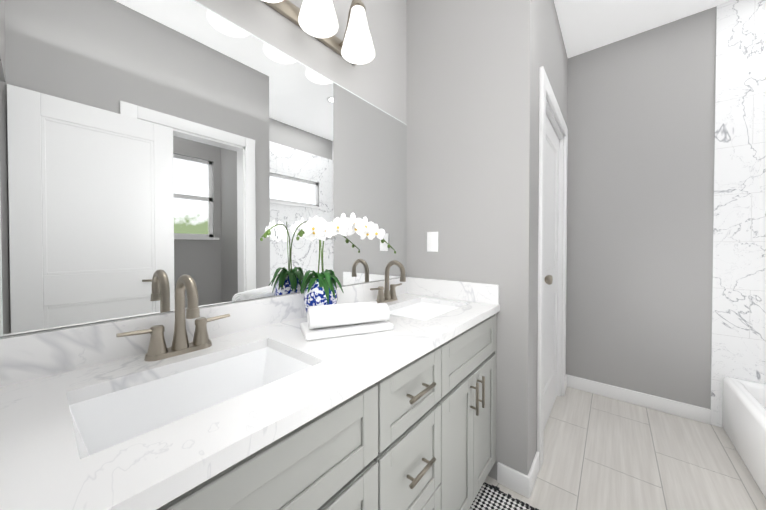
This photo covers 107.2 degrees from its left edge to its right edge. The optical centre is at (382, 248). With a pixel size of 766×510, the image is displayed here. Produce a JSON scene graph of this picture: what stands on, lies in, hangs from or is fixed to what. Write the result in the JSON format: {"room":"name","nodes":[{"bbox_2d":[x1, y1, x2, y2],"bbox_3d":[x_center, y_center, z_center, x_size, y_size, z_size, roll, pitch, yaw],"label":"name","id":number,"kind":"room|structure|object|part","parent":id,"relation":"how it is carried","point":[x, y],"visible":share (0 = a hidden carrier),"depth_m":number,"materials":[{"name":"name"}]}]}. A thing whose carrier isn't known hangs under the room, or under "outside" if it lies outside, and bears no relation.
{"room":"bathroom","nodes":[
{"label":"bathroom","id":0,"kind":"room"},
{"bbox_2d":[0,0,406,337],"bbox_3d":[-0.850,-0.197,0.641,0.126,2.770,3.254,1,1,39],"label":"mirror","id":1,"kind":"object","parent":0,"point":[152,152],"depth_m":0.85,"materials":[{"name":"clear glass"}]},
{"bbox_2d":[261,0,374,65],"bbox_3d":[-0.267,-0.981,1.089,0.209,0.251,0.660,1,1,39],"label":"sconce","id":2,"kind":"object","parent":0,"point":[317,19],"visible":1,"depth_m":1.17,"materials":[{"name":"white glass"}]},
{"bbox_3d":[-0.380,-0.945,0.904,0.150,0.185,0.150,1,1,39],"label":"lamp shade","id":3,"kind":"part","parent":2,"relation":"part of","materials":[{"name":"white glass"}]},
{"bbox_3d":[-0.244,-0.947,1.071,0.150,0.185,0.150,1,1,39],"label":"lamp shade","id":4,"kind":"part","parent":2,"relation":"part of","materials":[{"name":"white glass"}]},
{"bbox_3d":[-0.141,-1.022,1.263,0.152,0.172,0.068,1,1,39],"label":"arm","id":5,"kind":"part","parent":2,"relation":"part of"},
{"bbox_3d":[-0.109,-0.950,1.238,0.150,0.185,0.150,1,1,39],"label":"lamp shade","id":6,"kind":"part","parent":2,"relation":"part of","materials":[{"name":"white glass"}]},
{"bbox_2d":[406,0,535,479],"bbox_3d":[0.409,-0.210,1.637,0.820,2.770,0.120,1,1,39],"label":"wall","id":7,"kind":"structure","parent":0,"point":[470,89],"depth_m":1.46,"materials":[{"name":"grey paint"}]},
{"bbox_2d":[427,232,437,251],"bbox_3d":[0.289,-0.042,1.653,0.072,0.116,0.009,1,1,39],"label":"light switch","id":8,"kind":"object","parent":7,"relation":"attached to","point":[432,241],"visible":1,"depth_m":1.65,"materials":[{"name":"white plastic"}]},
{"bbox_2d":[408,277,499,303],"bbox_3d":[0.367,0.225,1.583,0.546,0.100,0.020,1,1,39],"label":"backsplash","id":9,"kind":"structure","parent":7,"relation":"attached to","point":[455,290],"depth_m":1.54,"materials":[{"name":"white stone"}]},
{"bbox_2d":[497,462,529,498],"bbox_3d":[0.637,1.128,1.381,0.150,0.100,0.014,1,1,39],"label":"baseboard","id":10,"kind":"structure","parent":7,"relation":"attached to","point":[513,480],"depth_m":1.37,"materials":[{"name":"white wood"}]},
{"bbox_2d":[533,0,567,458],"bbox_3d":[1.114,-0.214,1.947,0.120,2.770,1.252,1,1,39],"label":"wall","id":11,"kind":"structure","parent":0,"point":[539,33],"depth_m":1.56,"materials":[{"name":"grey paint"}]},
{"bbox_2d":[528,452,538,495],"bbox_3d":[0.759,1.128,1.423,0.014,0.100,0.206,1,1,39],"label":"baseboard","id":12,"kind":"structure","parent":11,"relation":"attached to","point":[533,472],"depth_m":1.41,"materials":[{"name":"white wood"}]},
{"bbox_2d":[544,115,558,428],"bbox_3d":[1.141,0.154,1.904,0.107,2.025,0.826,1,1,39],"label":"door","id":13,"kind":"structure","parent":11,"relation":"in","point":[551,262],"depth_m":2.01,"materials":[{"name":"white wood"}]},
{"bbox_3d":[0.934,0.175,1.623,0.072,0.060,0.060,1,1,39],"label":"knob","id":14,"kind":"part","parent":13,"relation":"part of","materials":[{"name":"silver metal"}]},
{"bbox_2d":[537,66,567,469],"bbox_3d":[1.155,0.104,1.892,0.018,2.135,1.030,1,1,39],"label":"door frame","id":15,"kind":"structure","parent":11,"relation":"attached to","point":[546,91],"depth_m":1.52,"materials":[{"name":"white wood"}]},
{"bbox_2d":[546,99,563,138],"bbox_3d":[1.101,-0.871,1.923,0.120,0.015,0.860,1,1,39],"label":"trim","id":16,"kind":"structure","parent":11,"relation":"attached to","point":[552,120],"depth_m":1.91,"materials":[{"name":"white wood"}]},
{"bbox_2d":[557,138,563,395],"bbox_3d":[1.368,0.142,2.263,0.120,2.050,0.015,1,1,39],"label":"trim","id":17,"kind":"structure","parent":11,"relation":"attached to","point":[560,280],"depth_m":2.23,"materials":[{"name":"white wood"}]},
{"bbox_2d":[484,387,765,509],"bbox_3d":[0.613,1.215,0.464,2.800,0.050,4.800,1,1,39],"label":"floor","id":18,"kind":"structure","parent":0,"point":[600,452],"depth_m":1.55,"materials":[{"name":"tile"}]},
{"bbox_2d":[148,312,496,509],"bbox_3d":[-0.117,0.753,0.991,0.592,0.860,1.560,1,1,39],"label":"bathroom vanity","id":19,"kind":"object","parent":18,"relation":"on","point":[422,435],"depth_m":0.75,"materials":[{"name":"grey wood"}]},
{"bbox_2d":[0,292,499,509],"bbox_3d":[-0.125,0.299,0.992,0.570,0.032,1.560,1,1,39],"label":"countertop","id":20,"kind":"structure","parent":19,"relation":"on","point":[54,455],"depth_m":0.53,"materials":[{"name":"white stone"}]},
{"bbox_2d":[140,274,231,363],"bbox_3d":[-0.513,0.177,0.775,0.142,0.218,0.207,1,1,39],"label":"faucet","id":21,"kind":"object","parent":20,"relation":"on","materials":[{"name":"silver metal"}]},
{"bbox_2d":[88,348,299,439],"bbox_3d":[-0.394,0.382,0.648,0.292,0.150,0.436,1,1,39],"label":"sink","id":22,"kind":"object","parent":20,"relation":"in","point":[130,406],"depth_m":0.71,"materials":[{"name":"white ceramic"}]},
{"bbox_2d":[0,280,407,383],"bbox_3d":[-0.339,0.231,1.165,0.020,0.100,1.560,1,1,39],"label":"backsplash","id":23,"kind":"structure","parent":20,"relation":"on","point":[28,356],"depth_m":0.71,"materials":[{"name":"white stone"}]},
{"bbox_2d":[296,213,395,311],"bbox_3d":[-0.133,0.062,1.245,0.171,0.434,0.591,1,1,39],"label":"potted orchid","id":24,"kind":"object","parent":20,"relation":"on","point":[317,289],"visible":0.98,"depth_m":1.08,"materials":[{"name":"plant"}]},
{"bbox_2d":[300,301,393,340],"bbox_3d":[-0.128,0.237,0.991,0.300,0.090,0.150,0,1,-23],"label":"towels","id":25,"kind":"object","parent":20,"relation":"on","point":[332,320],"visible":1,"depth_m":0.93,"materials":[{"name":"white fabric"}]},
{"bbox_2d":[372,260,407,303],"bbox_3d":[0.072,0.168,1.492,0.142,0.218,0.207,1,1,39],"label":"faucet","id":26,"kind":"object","parent":20,"relation":"on","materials":[{"name":"silver metal"}]},
{"bbox_2d":[389,300,451,315],"bbox_3d":[0.191,0.373,1.365,0.292,0.150,0.436,1,1,39],"label":"sink","id":27,"kind":"object","parent":20,"relation":"in","point":[422,307],"depth_m":1.56,"materials":[{"name":"white ceramic"}]},
{"bbox_3d":[-0.115,0.805,0.596,0.020,0.543,0.304,1,1,39],"label":"door","id":28,"kind":"part","parent":19,"relation":"part of","materials":[{"name":"grey wood"}]},
{"bbox_3d":[0.088,0.664,0.842,0.020,0.268,0.324,1,1,39],"label":"drawer","id":29,"kind":"part","parent":19,"relation":"part of","materials":[{"name":"grey wood"}]},
{"bbox_3d":[0.088,0.424,0.839,0.020,0.178,0.324,1,1,39],"label":"drawer","id":30,"kind":"part","parent":19,"relation":"part of","materials":[{"name":"grey wood"}]},
{"bbox_3d":[0.109,0.646,0.825,0.034,0.012,0.130,1,1,39],"label":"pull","id":31,"kind":"part","parent":19,"relation":"part of","materials":[{"name":"silver metal"}]},
{"bbox_3d":[0.109,0.414,0.822,0.034,0.012,0.130,1,1,39],"label":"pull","id":32,"kind":"part","parent":19,"relation":"part of","materials":[{"name":"silver metal"}]},
{"bbox_3d":[0.088,0.939,0.846,0.020,0.268,0.324,1,1,39],"label":"drawer","id":33,"kind":"part","parent":19,"relation":"part of","materials":[{"name":"grey wood"}]},
{"bbox_3d":[0.284,0.799,1.084,0.020,0.543,0.284,1,1,39],"label":"door","id":34,"kind":"part","parent":19,"relation":"part of","materials":[{"name":"grey wood"}]},
{"bbox_3d":[0.373,0.606,1.148,0.034,0.130,0.011,1,1,39],"label":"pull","id":35,"kind":"part","parent":19,"relation":"part of","materials":[{"name":"silver metal"}]},
{"bbox_3d":[0.417,0.606,1.203,0.034,0.130,0.011,1,1,39],"label":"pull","id":36,"kind":"part","parent":19,"relation":"part of","materials":[{"name":"silver metal"}]},
{"bbox_3d":[0.465,0.796,1.306,0.020,0.543,0.284,1,1,39],"label":"door","id":37,"kind":"part","parent":19,"relation":"part of","materials":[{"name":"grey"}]},
{"bbox_2d":[469,482,538,509],"bbox_3d":[0.460,1.177,1.001,0.485,0.010,0.735,1,1,39],"label":"bath mat","id":38,"kind":"object","parent":18,"relation":"on","point":[490,497],"visible":0.98,"depth_m":1.31,"materials":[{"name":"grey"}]},
{"bbox_2d":[722,377,765,498],"bbox_3d":[2.046,1.007,1.069,0.722,0.350,1.434,1,1,39],"label":"bathtub","id":39,"kind":"object","parent":18,"relation":"on","point":[744,414],"visible":0.98,"depth_m":1.55,"materials":[{"name":"white ceramic"}]},
{"bbox_2d":[566,6,715,408],"bbox_3d":[2.214,-0.214,1.935,1.840,2.770,0.120,1,1,39],"label":"wall","id":40,"kind":"structure","parent":0,"point":[641,131],"depth_m":2.09,"materials":[{"name":"grey paint"}]},
{"bbox_2d":[567,375,710,423],"bbox_3d":[1.870,1.119,2.146,0.822,0.100,0.014,1,1,39],"label":"baseboard","id":41,"kind":"structure","parent":40,"relation":"attached to","point":[688,411],"depth_m":2.09,"materials":[{"name":"white wood"}]},
{"bbox_2d":[710,0,765,427],"bbox_3d":[2.492,-0.210,1.625,0.778,2.770,0.010,1,1,39],"label":"wall tile","id":42,"kind":"structure","parent":40,"relation":"attached to","point":[738,343],"depth_m":1.80,"materials":[{"name":"stone"}]},
{"bbox_2d":[554,0,729,57],"bbox_3d":[1.641,-1.621,1.689,2.800,0.050,1.546,1,1,39],"label":"ceiling","id":43,"kind":"structure","parent":0,"point":[587,25],"depth_m":1.95,"materials":[{"name":"white paint"}]}
]}

